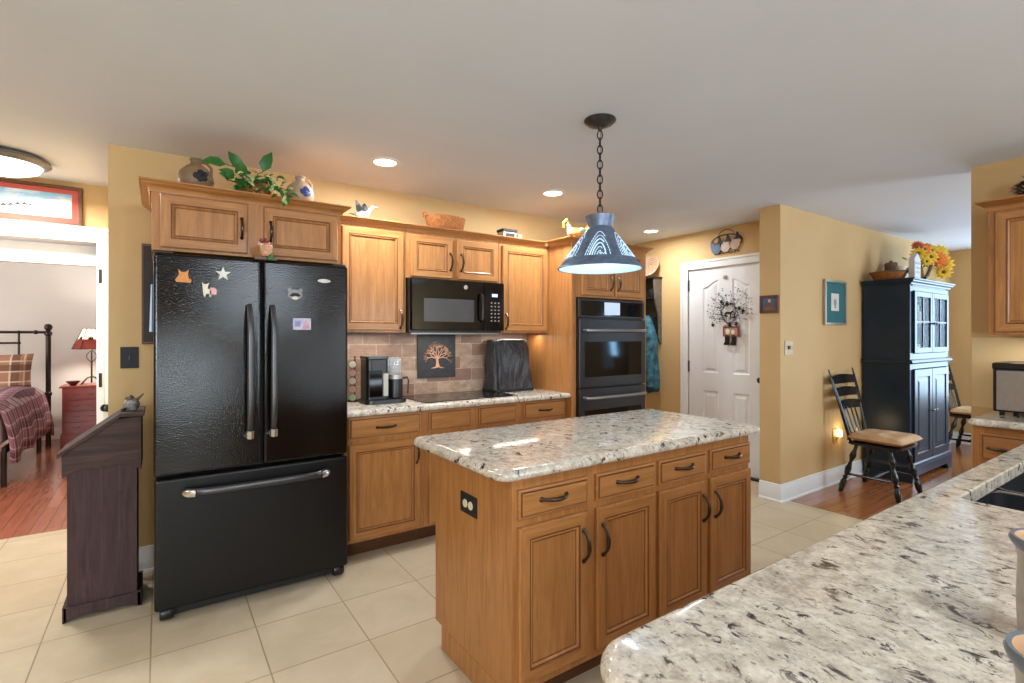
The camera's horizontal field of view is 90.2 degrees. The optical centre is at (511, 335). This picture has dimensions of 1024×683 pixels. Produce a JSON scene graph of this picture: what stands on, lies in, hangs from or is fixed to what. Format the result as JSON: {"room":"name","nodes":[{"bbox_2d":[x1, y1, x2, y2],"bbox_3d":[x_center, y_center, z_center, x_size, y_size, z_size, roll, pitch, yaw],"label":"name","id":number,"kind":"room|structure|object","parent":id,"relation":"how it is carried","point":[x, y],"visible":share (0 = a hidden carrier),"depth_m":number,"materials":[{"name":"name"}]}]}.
{"room":"kitchen","nodes":[
{"label":"kitchen","id":0,"kind":"room"},
{"bbox_2d":[0,262,96,427],"bbox_3d":[-4.975,0.145,5.011,5.500,2.440,4.240,0,0,-35],"label":"wall","id":1,"kind":"structure","parent":0,"point":[32,296],"depth_m":6.71,"materials":[{"name":"beige paint"}]},
{"bbox_2d":[2,428,61,443],"bbox_3d":[-6.144,1.292,6.617,5.400,0.145,0.028,0,0,-35],"label":"baseboard","id":2,"kind":"structure","parent":1,"relation":"attached to","point":[57,431],"depth_m":6.71,"materials":[{"name":"white paint"}]},
{"bbox_2d":[0,176,107,228],"bbox_3d":[-4.404,0.145,2.757,3.880,2.440,0.120,0,0,-35],"label":"wall","id":3,"kind":"structure","parent":0,"point":[95,198],"depth_m":3.65,"materials":[{"name":"paint"}]},
{"bbox_2d":[0,178,82,225],"bbox_3d":[-3.519,-0.901,3.276,1.168,0.277,0.026,0,0,-35],"label":"framed print","id":4,"kind":"object","parent":3,"relation":"attached to","point":[20,200],"visible":1,"depth_m":3.48,"materials":[{"name":"paper"}]},
{"bbox_2d":[0,239,96,266],"bbox_3d":[-3.831,-0.583,3.277,1.815,0.145,0.075,0,0,-35],"label":"trim","id":5,"kind":"structure","parent":3,"relation":"attached to","point":[10,250],"depth_m":3.61,"materials":[{"name":"white paint"}]},
{"bbox_2d":[0,219,107,418],"bbox_3d":[-3.414,0.297,3.421,1.145,2.135,0.152,0,0,-35],"label":"trim","id":6,"kind":"structure","parent":3,"relation":"attached to","point":[13,229],"depth_m":3.57,"materials":[{"name":"white paint"}]},
{"bbox_2d":[97,244,107,423],"bbox_3d":[-3.073,0.345,3.882,0.094,2.000,0.640,0,0,-35],"label":"door","id":7,"kind":"structure","parent":3,"relation":"in","point":[101,407],"depth_m":3.66,"materials":[{"name":"white paint"}]},
{"bbox_2d":[108,144,586,546],"bbox_3d":[-0.708,0.145,4.002,3.860,2.440,0.128,0,0,-35],"label":"wall","id":8,"kind":"structure","parent":0,"point":[129,222],"depth_m":3.05,"materials":[{"name":"beige paint"}]},
{"bbox_2d":[120,347,138,367],"bbox_3d":[-2.182,0.126,2.909,0.084,0.122,0.014,0,0,-35],"label":"switch plate","id":9,"kind":"object","parent":8,"relation":"attached to","point":[129,356],"visible":1,"depth_m":2.91,"materials":[{"name":"black plastic"}]},
{"bbox_2d":[142,243,152,343],"bbox_3d":[-2.042,-0.240,2.997,0.218,0.580,0.028,0,0,-35],"label":"board","id":10,"kind":"object","parent":8,"relation":"attached to","point":[147,261],"visible":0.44,"depth_m":2.94,"materials":[{"name":"brown wood"}]},
{"bbox_2d":[138,176,351,265],"bbox_3d":[-1.533,-0.589,2.962,1.010,0.337,0.642,0,0,-35],"label":"upper cabinet","id":11,"kind":"object","parent":8,"relation":"attached to","point":[187,218],"visible":0.97,"depth_m":2.69,"materials":[{"name":"brown wood"}]},
{"bbox_2d":[177,157,213,186],"bbox_3d":[-1.655,-0.842,2.672,0.168,0.168,0.166,0,0,41],"label":"jug","id":12,"kind":"object","parent":11,"relation":"on","point":[194,172],"visible":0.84,"depth_m":2.62,"materials":[{"name":"beige ceramic"}]},
{"bbox_2d":[201,151,298,206],"bbox_3d":[-1.418,-0.844,2.751,0.452,0.327,0.299,0,0,-35],"label":"ivy plant","id":13,"kind":"object","parent":11,"relation":"on","point":[250,183],"visible":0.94,"depth_m":2.70,"materials":[{"name":"green plant"}]},
{"bbox_2d":[239,178,271,194],"bbox_3d":[-1.423,-0.800,2.821,0.180,0.085,0.177,0,0,-35],"label":"basket","id":14,"kind":"object","parent":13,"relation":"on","point":[261,189],"depth_m":2.76,"materials":[{"name":"brown wicker"}]},
{"bbox_2d":[286,175,314,200],"bbox_3d":[-1.224,-0.837,2.945,0.159,0.159,0.157,0,0,41],"label":"jug","id":15,"kind":"object","parent":11,"relation":"on","point":[302,189],"visible":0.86,"depth_m":2.89,"materials":[{"name":"ceramic"}]},
{"bbox_2d":[340,214,407,332],"bbox_3d":[-0.999,-0.396,3.502,0.472,0.752,0.363,0,0,-35],"label":"upper cabinet","id":16,"kind":"object","parent":8,"relation":"attached to","point":[372,250],"visible":0.84,"depth_m":3.40,"materials":[{"name":"brown wood"}]},
{"bbox_2d":[349,200,377,217],"bbox_3d":[-1.007,-0.839,3.436,0.203,0.126,0.055,0,0,-43],"label":"bird figurine","id":17,"kind":"object","parent":16,"relation":"on","point":[365,212],"visible":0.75,"depth_m":3.42,"materials":[{"name":"grey ceramic"}]},
{"bbox_2d":[417,335,454,377],"bbox_3d":[-0.590,0.161,3.997,0.328,0.336,0.015,0,0,-35],"label":"tile","id":18,"kind":"structure","parent":8,"relation":"attached to","point":[435,353],"depth_m":3.98,"materials":[{"name":"black stone"}]},
{"bbox_2d":[406,223,501,282],"bbox_3d":[-0.489,-0.588,3.854,0.765,0.369,0.363,0,0,-35],"label":"upper cabinet","id":19,"kind":"object","parent":8,"relation":"attached to","point":[432,252],"visible":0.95,"depth_m":3.71,"materials":[{"name":"brown wood"}]},
{"bbox_2d":[422,210,465,229],"bbox_3d":[-0.494,-0.833,3.753,0.341,0.121,0.182,0,0,-35],"label":"basket tray","id":20,"kind":"object","parent":19,"relation":"on","point":[436,220],"visible":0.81,"depth_m":3.67,"materials":[{"name":"brown wicker"}]},
{"bbox_2d":[397,277,503,333],"bbox_3d":[-0.468,-0.204,3.825,0.758,0.390,0.429,0,0,-35],"label":"microwave","id":21,"kind":"object","parent":19,"relation":"attached to","point":[433,306],"visible":0.94,"depth_m":3.66,"materials":[{"name":"black plastic"}]},
{"bbox_2d":[498,236,547,332],"bbox_3d":[0.029,-0.396,4.211,0.488,0.752,0.363,0,0,-35],"label":"upper cabinet","id":22,"kind":"object","parent":8,"relation":"attached to","point":[522,263],"visible":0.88,"depth_m":4.09,"materials":[{"name":"brown wood"}]},
{"bbox_2d":[497,228,516,236],"bbox_3d":[-0.040,-0.811,4.109,0.140,0.078,0.100,0,0,-35],"label":"tin box","id":23,"kind":"object","parent":22,"relation":"on","point":[504,231],"visible":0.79,"depth_m":4.07,"materials":[{"name":"silver metal"}]},
{"bbox_2d":[0,439,970,682],"bbox_3d":[0.262,1.390,3.582,12.500,0.054,12.600,0,0,-35],"label":"floor","id":24,"kind":"structure","parent":0,"point":[374,621],"depth_m":2.49,"materials":[{"name":"beige tile"}]},
{"bbox_2d":[0,324,53,487],"bbox_3d":[-5.725,0.610,4.985,1.641,1.510,2.214,0,0,-35],"label":"bed","id":25,"kind":"object","parent":24,"relation":"on","point":[26,417],"visible":0.99,"depth_m":5.23,"materials":[{"name":"black metal"}]},
{"bbox_2d":[0,353,33,386],"bbox_3d":[-5.974,0.435,5.913,0.620,0.440,0.232,0,0,-35],"label":"plaid pillow","id":26,"kind":"object","parent":25,"relation":"on","point":[15,370],"visible":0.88,"depth_m":5.96,"materials":[{"name":"brown fabric"}]},
{"bbox_2d":[0,386,53,462],"bbox_3d":[-5.642,0.893,4.935,1.562,0.645,2.038,0,0,-35],"label":"quilt","id":27,"kind":"object","parent":25,"relation":"on","point":[26,417],"depth_m":5.07,"materials":[{"name":"red fabric"}]},
{"bbox_2d":[59,383,96,446],"bbox_3d":[-5.475,0.996,6.546,0.460,0.738,0.446,0,0,-35],"label":"nightstand","id":28,"kind":"object","parent":24,"relation":"on","point":[79,402],"visible":0.65,"depth_m":6.35,"materials":[{"name":"red wood"}]},
{"bbox_2d":[66,381,79,385],"bbox_3d":[-5.511,0.599,6.403,0.144,0.055,0.144,0,0,-35],"label":"bowl","id":29,"kind":"object","parent":28,"relation":"on","point":[71,383],"visible":1,"depth_m":6.37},
{"bbox_2d":[71,328,96,384],"bbox_3d":[-5.401,0.267,6.552,0.399,0.718,0.279,0,0,-35],"label":"table lamp","id":30,"kind":"object","parent":28,"relation":"on","point":[87,339],"visible":0.72,"depth_m":6.47,"materials":[{"name":"metal"}]},
{"bbox_2d":[56,406,145,623],"bbox_3d":[-2.081,0.876,2.604,0.336,0.978,0.278,0,0,-35],"label":"base cabinet","id":31,"kind":"object","parent":24,"relation":"on","point":[101,466],"visible":0.98,"depth_m":2.51,"materials":[{"name":"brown wood"}]},
{"bbox_2d":[62,416,141,478],"bbox_3d":[-2.012,0.544,2.511,0.305,0.271,0.018,0,0,-35],"label":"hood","id":32,"kind":"object","parent":31,"relation":"attached to","point":[114,448],"depth_m":2.51,"materials":[{"name":"brown wood"}]},
{"bbox_2d":[119,406,145,416],"bbox_3d":[-1.984,0.397,2.671,0.102,0.020,0.278,0,0,-35],"label":"shelf","id":33,"kind":"object","parent":31,"relation":"attached to","point":[140,412],"depth_m":2.57,"materials":[{"name":"brown wood"}]},
{"bbox_2d":[123,393,143,410],"bbox_3d":[-1.962,0.344,2.632,0.071,0.087,0.082,0,0,16],"label":"bird ornament","id":34,"kind":"object","parent":31,"relation":"on","point":[131,403],"visible":1,"depth_m":2.61,"materials":[{"name":"ceramic"}]},
{"bbox_2d":[153,250,346,620],"bbox_3d":[-1.478,0.480,2.895,0.906,1.770,0.756,0,0,-35],"label":"refrigerator","id":35,"kind":"object","parent":24,"relation":"on","point":[250,408],"visible":1,"depth_m":2.59,"materials":[{"name":"black metal"}]},
{"bbox_2d":[175,269,191,282],"bbox_3d":[-1.581,-0.287,2.454,0.068,0.062,0.004,0,0,-35],"label":"magnet","id":36,"kind":"object","parent":35,"relation":"attached to","point":[183,276],"visible":1,"depth_m":2.45},
{"bbox_2d":[202,283,216,296],"bbox_3d":[-1.492,-0.226,2.515,0.062,0.070,0.004,0,0,-35],"label":"magnet","id":37,"kind":"object","parent":35,"relation":"attached to","point":[210,291],"visible":1,"depth_m":2.51,"materials":[{"name":"white plastic"}]},
{"bbox_2d":[216,268,229,279],"bbox_3d":[-1.444,-0.311,2.549,0.068,0.065,0.004,0,0,-35],"label":"magnet","id":38,"kind":"object","parent":35,"relation":"attached to","point":[222,273],"visible":1,"depth_m":2.55,"materials":[{"name":"silver metal"}]},
{"bbox_2d":[254,238,276,260],"bbox_3d":[-1.276,-0.449,2.647,0.105,0.114,0.073,0,0,-35],"label":"ornament","id":39,"kind":"object","parent":35,"relation":"on","point":[265,248],"visible":1,"depth_m":2.63,"materials":[{"name":"beige ceramic"}]},
{"bbox_2d":[259,244,272,255],"bbox_3d":[-1.275,-0.439,2.644,0.068,0.055,0.066,0,0,-35],"label":"pot","id":40,"kind":"object","parent":39,"relation":"on","point":[265,249],"depth_m":2.62,"materials":[{"name":"ceramic"}]},
{"bbox_2d":[288,288,302,299],"bbox_3d":[-1.164,-0.223,2.739,0.076,0.062,0.007,0,0,-35],"label":"magnet","id":41,"kind":"object","parent":35,"relation":"attached to","point":[294,294],"visible":1,"depth_m":2.74,"materials":[{"name":"grey ceramic"}]},
{"bbox_2d":[293,318,310,329],"bbox_3d":[-1.136,-0.062,2.759,0.092,0.062,0.007,0,0,-35],"label":"photo card","id":42,"kind":"object","parent":35,"relation":"attached to","point":[298,323],"visible":1,"depth_m":2.76,"materials":[{"name":"paper"}]},
{"bbox_2d":[344,411,422,555],"bbox_3d":[-0.932,0.929,3.405,0.522,0.872,0.586,0,0,-35],"label":"base cabinet","id":43,"kind":"object","parent":24,"relation":"on","point":[385,465],"visible":0.78,"depth_m":3.20,"materials":[{"name":"brown wood"}]},
{"bbox_2d":[419,402,519,538],"bbox_3d":[-0.395,0.929,3.775,0.782,0.872,0.586,0,0,-35],"label":"base cabinet","id":44,"kind":"object","parent":24,"relation":"on","point":[440,421],"visible":0.09,"depth_m":3.46,"materials":[{"name":"brown wood"}]},
{"bbox_2d":[347,388,570,417],"bbox_3d":[-0.429,0.470,3.759,1.752,0.039,0.595,0,0,-35],"label":"countertop","id":45,"kind":"structure","parent":44,"relation":"on","point":[354,409],"depth_m":3.43,"materials":[{"name":"beige stone"}]},
{"bbox_2d":[347,356,358,401],"bbox_3d":[-1.085,0.295,3.517,0.106,0.310,0.108,0,0,-35],"label":"stand","id":46,"kind":"object","parent":45,"relation":"on","point":[349,400],"visible":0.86,"depth_m":3.48,"materials":[{"name":"black metal"}]},
{"bbox_2d":[359,355,408,404],"bbox_3d":[-0.857,0.293,3.446,0.311,0.315,0.182,0,0,-35],"label":"coffee maker","id":47,"kind":"object","parent":45,"relation":"on","point":[377,388],"visible":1,"depth_m":3.36,"materials":[{"name":"black plastic"}]},
{"bbox_2d":[403,390,517,402],"bbox_3d":[-0.399,0.448,3.788,0.765,0.006,0.460,0,0,-35],"label":"cooktop","id":48,"kind":"object","parent":45,"relation":"in","point":[476,394],"visible":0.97,"depth_m":3.72,"materials":[{"name":"black glass"}]},
{"bbox_2d":[482,338,533,391],"bbox_3d":[-0.034,0.237,4.211,0.383,0.427,0.241,0,0,-35],"label":"cover","id":49,"kind":"object","parent":45,"relation":"on","point":[506,362],"visible":0.98,"depth_m":4.11,"materials":[{"name":"grey fabric"}]},
{"bbox_2d":[520,398,565,423],"bbox_3d":[0.112,0.929,4.125,0.448,0.872,0.586,0,0,-35],"label":"base cabinet","id":50,"kind":"object","parent":24,"relation":"on","point":[551,409],"visible":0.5,"depth_m":3.91,"materials":[{"name":"brown wood"}]},
{"bbox_2d":[527,236,653,417],"bbox_3d":[0.675,0.295,4.486,0.981,2.140,0.641,0,0,-35],"label":"tall cabinet","id":51,"kind":"object","parent":24,"relation":"on","point":[552,354],"visible":0.39,"depth_m":4.17,"materials":[{"name":"brown wood"}]},
{"bbox_2d":[562,219,587,236],"bbox_3d":[0.514,-0.849,4.068,0.288,0.146,0.104,0,0,-35],"label":"rooster figurine","id":52,"kind":"object","parent":51,"relation":"on","point":[578,232],"visible":0.66,"depth_m":4.03,"materials":[{"name":"beige ceramic"}]},
{"bbox_2d":[576,298,646,416],"bbox_3d":[0.710,0.387,4.453,0.772,1.372,0.635,0,0,-35],"label":"double wall oven","id":53,"kind":"object","parent":51,"relation":"in","point":[610,334],"visible":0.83,"depth_m":4.21,"materials":[{"name":"black metal"}]},
{"bbox_2d":[436,435,750,682],"bbox_3d":[0.450,0.928,2.417,1.485,0.874,0.661,0,0,-35],"label":"base cabinet","id":54,"kind":"object","parent":24,"relation":"on","point":[536,577],"visible":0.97,"depth_m":2.03,"materials":[{"name":"brown wood"}]},
{"bbox_2d":[460,490,476,518],"bbox_3d":[-0.172,0.670,2.023,0.006,0.080,0.126,0,0,-35],"label":"outlet plate","id":55,"kind":"object","parent":54,"relation":"attached to","point":[468,498],"depth_m":2.02,"materials":[{"name":"black plastic"}]},
{"bbox_2d":[414,409,759,481],"bbox_3d":[0.407,0.470,2.425,1.585,0.039,0.740,0,0,-35],"label":"countertop","id":56,"kind":"structure","parent":54,"relation":"on","point":[510,453],"depth_m":2.21,"materials":[{"name":"beige stone"}]},
{"bbox_2d":[828,368,922,503],"bbox_3d":[3.183,0.836,4.482,0.523,1.064,0.556,0,0,-35],"label":"dining chair","id":57,"kind":"object","parent":24,"relation":"on","point":[850,403],"visible":0.98,"depth_m":4.48,"materials":[{"name":"black paint"}]},
{"bbox_2d":[846,429,922,446],"bbox_3d":[3.221,0.881,4.426,0.483,0.086,0.431,0,0,-35],"label":"seat cushion","id":58,"kind":"object","parent":57,"relation":"on","point":[884,437],"visible":1,"depth_m":4.33,"materials":[{"name":"beige fabric"}]},
{"bbox_2d":[861,277,955,483],"bbox_3d":[4.012,0.417,5.142,1.141,1.896,0.435,0,0,-35],"label":"hutch","id":59,"kind":"object","parent":24,"relation":"on","point":[904,391],"visible":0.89,"depth_m":4.90,"materials":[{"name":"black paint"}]},
{"bbox_2d":[869,270,908,279],"bbox_3d":[3.655,-0.576,4.951,0.249,0.090,0.328,0,0,-35],"label":"bread basket","id":60,"kind":"object","parent":59,"relation":"on","point":[892,274],"visible":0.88,"depth_m":4.86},
{"bbox_2d":[884,261,897,270],"bbox_3d":[3.881,-0.649,5.222,0.114,0.236,0.114,0,0,-35],"label":"wooden canister","id":61,"kind":"object","parent":59,"relation":"on","point":[891,265],"visible":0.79,"depth_m":5.18,"materials":[{"name":"brown wood"}]},
{"bbox_2d":[896,266,908,277],"bbox_3d":[3.880,-0.610,5.082,0.115,0.156,0.113,0,0,-35],"label":"creamer","id":62,"kind":"object","parent":59,"relation":"on","point":[897,267],"visible":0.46,"depth_m":5.05,"materials":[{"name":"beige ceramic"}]},
{"bbox_2d":[909,253,920,277],"bbox_3d":[3.801,-0.653,4.814,0.145,0.244,0.052,0,0,-35],"label":"birdhouse","id":63,"kind":"object","parent":59,"relation":"on","point":[914,259],"visible":0.91,"depth_m":4.78,"materials":[{"name":"white wood"}]},
{"bbox_2d":[917,305,921,320],"bbox_3d":[4.161,-0.219,5.239,0.096,0.187,0.094,0,0,-35],"label":"bottle","id":64,"kind":"object","parent":59,"relation":"on","point":[919,314],"visible":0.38,"depth_m":5.20,"materials":[{"name":"white glass"}]},
{"bbox_2d":[902,240,954,280],"bbox_3d":[4.248,-0.752,5.207,0.700,0.442,0.312,0,0,-35],"label":"flower basket","id":65,"kind":"object","parent":59,"relation":"on","point":[929,254],"visible":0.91,"depth_m":5.14,"materials":[{"name":"wicker"}]},
{"bbox_2d":[948,362,970,446],"bbox_3d":[5.369,0.836,5.989,0.523,1.064,0.556,0,0,-35],"label":"dining chair","id":66,"kind":"object","parent":24,"relation":"on","point":[952,386],"visible":0.4,"depth_m":6.16,"materials":[{"name":"black paint"}]},
{"bbox_2d":[949,406,970,414],"bbox_3d":[5.407,0.881,5.934,0.483,0.086,0.431,0,0,-35],"label":"seat cushion","id":67,"kind":"object","parent":66,"relation":"on","point":[964,410],"visible":0.45,"depth_m":5.92,"materials":[{"name":"beige fabric"}]},
{"bbox_2d":[972,425,1023,467],"bbox_3d":[2.837,0.929,2.834,0.651,0.872,0.300,0,0,-35],"label":"base cabinet","id":68,"kind":"object","parent":24,"relation":"on","point":[988,443],"visible":0.27,"depth_m":2.73,"materials":[{"name":"brown wood"}]},
{"bbox_3d":[1.582,0.929,1.361,2.950,0.872,0.600,0,0,-35],"label":"base cabinet","id":69,"kind":"object","parent":24,"relation":"on","visible":0},
{"bbox_2d":[600,411,1023,682],"bbox_3d":[1.750,0.470,1.666,3.778,0.039,1.015,0,0,-35],"label":"countertop","id":70,"kind":"structure","parent":69,"relation":"on","point":[921,589],"depth_m":0.83,"materials":[{"name":"beige stone"}]},
{"bbox_2d":[975,472,1023,511],"bbox_3d":[1.706,0.592,1.476,0.859,0.201,0.457,0,0,-35],"label":"sink","id":71,"kind":"object","parent":70,"relation":"in","point":[1010,495],"visible":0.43,"depth_m":1.59,"materials":[{"name":"black metal"}]},
{"bbox_2d":[975,491,1023,511],"bbox_3d":[1.503,0.592,1.336,0.365,0.201,0.457,0,0,-35],"label":"basin","id":72,"kind":"object","parent":71,"relation":"in","point":[1004,499],"depth_m":1.58,"materials":[{"name":"black metal"}]},
{"bbox_2d":[995,472,1023,494],"bbox_3d":[1.866,0.592,1.587,0.470,0.201,0.457,0,0,-35],"label":"basin","id":73,"kind":"object","parent":71,"relation":"in","point":[1016,485],"depth_m":1.75,"materials":[{"name":"black metal"}]},
{"bbox_2d":[992,361,1023,414],"bbox_3d":[2.990,0.302,2.813,0.372,0.297,0.435,0,0,-35],"label":"toaster oven","id":74,"kind":"object","parent":70,"relation":"on","point":[1008,376],"visible":1,"depth_m":2.83,"materials":[{"name":"black metal"}]},
{"bbox_2d":[1003,631,1023,682],"bbox_3d":[0.516,0.374,0.470,0.092,0.153,0.092,0,0,-35],"label":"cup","id":75,"kind":"object","parent":70,"relation":"on","point":[1013,643],"visible":1,"depth_m":0.49,"materials":[{"name":"beige ceramic"}]},
{"bbox_2d":[1008,528,1023,630],"bbox_3d":[0.791,0.374,0.740,0.102,0.153,0.102,0,0,-35],"label":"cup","id":76,"kind":"object","parent":70,"relation":"on","point":[1016,535],"visible":0.91,"depth_m":0.76,"materials":[{"name":"beige ceramic"}]},
{"bbox_2d":[0,0,1023,250],"bbox_3d":[0.249,-1.125,3.513,12.600,0.100,12.700,0,0,-35],"label":"ceiling","id":77,"kind":"structure","parent":0,"point":[877,115],"depth_m":2.29,"materials":[{"name":"paint"}]},
{"bbox_2d":[0,146,51,177],"bbox_3d":[-3.038,-1.019,3.031,0.456,0.112,0.456,0,0,-35],"label":"hall ceiling light","id":78,"kind":"object","parent":77,"relation":"attached to","point":[14,163],"visible":1,"depth_m":3.00,"materials":[{"name":"white glass"}]},
{"bbox_2d":[370,157,399,166],"bbox_3d":[-0.787,-1.071,3.160,0.186,0.007,0.186,0,0,-35],"label":"recessed light","id":79,"kind":"object","parent":77,"relation":"in","point":[378,161],"visible":1,"depth_m":3.15,"materials":[{"name":"white paint"}]},
{"bbox_2d":[541,189,564,196],"bbox_3d":[0.309,-1.071,3.847,0.186,0.007,0.186,0,0,-35],"label":"recessed light","id":80,"kind":"object","parent":77,"relation":"in","point":[549,193],"visible":1,"depth_m":3.84,"materials":[{"name":"beige"}]},
{"bbox_2d":[557,113,643,273],"bbox_3d":[0.439,-0.702,2.544,0.422,0.746,0.422,0,0,43],"label":"pendant lamp","id":81,"kind":"object","parent":77,"relation":"hanging from","point":[600,250],"visible":1,"depth_m":2.48,"materials":[{"name":"grey metal"}]},
{"bbox_2d":[642,229,659,232],"bbox_3d":[1.429,-1.071,5.247,0.186,0.007,0.186,0,0,-35],"label":"recessed light","id":82,"kind":"object","parent":77,"relation":"in","point":[648,230],"visible":1,"depth_m":5.25,"materials":[{"name":"beige"}]},
{"bbox_2d":[635,221,759,413],"bbox_3d":[1.873,0.145,5.526,0.120,2.440,2.230,0,0,-35],"label":"wall","id":83,"kind":"structure","parent":0,"point":[670,252],"depth_m":5.55,"materials":[{"name":"beige paint"}]},
{"bbox_2d":[646,276,661,343],"bbox_3d":[1.541,-0.280,5.779,0.140,0.750,0.295,0,0,-35],"label":"shelf","id":84,"kind":"object","parent":83,"relation":"attached to","point":[653,304],"visible":0.55,"depth_m":5.70,"materials":[{"name":"paint"}]},
{"bbox_2d":[646,256,658,275],"bbox_3d":[1.547,-0.785,5.740,0.097,0.231,0.243,0,0,-35],"label":"woven plate","id":85,"kind":"object","parent":84,"relation":"on","point":[652,262],"visible":0.8,"depth_m":5.74,"materials":[{"name":"wicker"}]},
{"bbox_2d":[646,316,659,392],"bbox_3d":[1.518,0.210,5.732,0.209,0.870,0.343,0,0,-16],"label":"jacket","id":86,"kind":"object","parent":84,"relation":"hanging from","point":[652,365],"visible":0.48,"depth_m":5.60,"materials":[{"name":"teal fabric"}]},
{"bbox_2d":[680,252,759,413],"bbox_3d":[2.105,0.295,5.060,0.028,2.140,1.020,0,0,-35],"label":"trim","id":87,"kind":"structure","parent":83,"relation":"attached to","point":[753,257],"depth_m":5.42,"materials":[{"name":"white paint"}]},
{"bbox_2d":[688,262,759,478],"bbox_3d":[2.103,0.330,5.064,0.118,2.030,0.852,0,0,-35],"label":"door","id":88,"kind":"structure","parent":83,"relation":"in","point":[724,380],"depth_m":5.06,"materials":[{"name":"white paint"}]},
{"bbox_2d":[707,287,752,326],"bbox_3d":[2.127,-0.274,5.006,0.034,0.392,0.494,0,0,-35],"label":"wreath","id":89,"kind":"object","parent":88,"relation":"hanging from","point":[727,303],"visible":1,"depth_m":5.01,"materials":[{"name":"plant"}]},
{"bbox_2d":[723,323,740,344],"bbox_3d":[2.150,-0.016,4.991,0.021,0.222,0.175,0,0,-35],"label":"plaque","id":90,"kind":"object","parent":88,"relation":"attached to","point":[733,332],"visible":1,"depth_m":4.98,"materials":[{"name":"red wood"}]},
{"bbox_2d":[711,229,742,254],"bbox_3d":[2.114,-0.929,5.042,0.020,0.248,0.350,0,0,-35],"label":"wall plaque","id":91,"kind":"object","parent":83,"relation":"attached to","point":[729,243],"visible":1,"depth_m":5.03,"materials":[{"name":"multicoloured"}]},
{"bbox_2d":[760,204,949,483],"bbox_3d":[3.893,0.145,5.452,4.240,2.440,0.175,0,0,-35],"label":"wall","id":92,"kind":"structure","parent":0,"point":[800,412],"depth_m":4.44,"materials":[{"name":"beige paint"}]},
{"bbox_2d":[759,295,778,312],"bbox_3d":[2.138,-0.260,4.245,0.016,0.148,0.155,0,0,-35],"label":"framed photo","id":93,"kind":"object","parent":92,"relation":"attached to","point":[768,303],"visible":1,"depth_m":4.24,"materials":[{"name":"brown wood"}]},
{"bbox_2d":[785,340,791,354],"bbox_3d":[2.305,0.102,4.241,0.120,0.125,0.016,0,0,-35],"label":"switch plate","id":94,"kind":"object","parent":92,"relation":"attached to","point":[788,343],"visible":1,"depth_m":4.24,"materials":[{"name":"beige plastic"}]},
{"bbox_2d":[823,279,846,324],"bbox_3d":[2.979,-0.302,4.699,0.430,0.410,0.024,0,0,-35],"label":"framed picture","id":95,"kind":"object","parent":92,"relation":"attached to","point":[834,291],"visible":1,"depth_m":4.69,"materials":[{"name":"teal paper"}]},
{"bbox_2d":[831,293,838,310],"bbox_3d":[2.978,-0.307,4.700,0.150,0.160,0.001,0,0,-35],"label":"print","id":96,"kind":"object","parent":95,"relation":"attached to","point":[834,296],"depth_m":4.70,"materials":[{"name":"white paper"}]},
{"bbox_2d":[833,428,837,442],"bbox_3d":[2.993,0.927,4.722,0.090,0.125,0.006,0,0,-35],"label":"outlet plate","id":97,"kind":"object","parent":92,"relation":"attached to","point":[835,431],"depth_m":4.71,"materials":[{"name":"beige plastic"}]},
{"bbox_2d":[833,428,842,442],"bbox_3d":[3.007,0.927,4.703,0.091,0.125,0.053,0,0,-35],"label":"night light","id":98,"kind":"object","parent":92,"relation":"attached to","point":[837,434],"visible":1,"depth_m":4.71,"materials":[{"name":"beige plastic"}]},
{"bbox_2d":[758,431,970,503],"bbox_3d":[4.859,1.292,3.938,4.168,0.145,3.765,0,0,-35],"label":"baseboard","id":99,"kind":"structure","parent":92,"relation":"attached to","point":[785,492],"depth_m":4.41,"materials":[{"name":"white paint"}]},
{"bbox_2d":[950,249,970,432],"bbox_3d":[6.730,0.145,5.001,0.120,2.440,3.790,0,0,-35],"label":"wall","id":100,"kind":"structure","parent":0,"point":[960,294],"depth_m":6.43,"materials":[{"name":"beige paint"}]},
{"bbox_2d":[971,157,1023,468],"bbox_3d":[4.277,0.145,1.444,0.120,2.440,4.520,0,0,-35],"label":"wall","id":101,"kind":"structure","parent":0,"point":[994,180],"depth_m":3.22,"materials":[{"name":"beige paint"}]},
{"bbox_2d":[972,338,1023,407],"bbox_3d":[3.574,0.232,2.353,0.004,0.438,2.216,0,0,-35],"label":"backsplash","id":102,"kind":"structure","parent":101,"relation":"attached to","point":[985,351],"depth_m":3.20,"materials":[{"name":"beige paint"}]},
{"bbox_2d":[974,194,1023,334],"bbox_3d":[3.138,-0.389,2.639,0.386,0.772,1.050,0,0,-35],"label":"upper cabinet","id":103,"kind":"object","parent":101,"relation":"attached to","point":[1006,214],"visible":1,"depth_m":2.88,"materials":[{"name":"brown wood"}]},
{"bbox_2d":[1010,176,1023,195],"bbox_3d":[2.928,-0.848,2.888,0.176,0.146,0.176,0,0,-35],"label":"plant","id":104,"kind":"object","parent":103,"relation":"on","point":[1021,184],"visible":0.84,"depth_m":2.90,"materials":[{"name":"green plant"}]},
{"bbox_3d":[-2.553,0.145,3.384,0.120,2.440,0.950,0,0,-35],"label":"wall","id":105,"kind":"structure","parent":0,"visible":0},
{"bbox_2d":[139,544,153,572],"bbox_3d":[-2.471,1.292,3.320,0.238,0.145,1.048,0,0,-35],"label":"baseboard","id":106,"kind":"structure","parent":105,"relation":"attached to","point":[146,553],"depth_m":2.95,"materials":[{"name":"white paint"}]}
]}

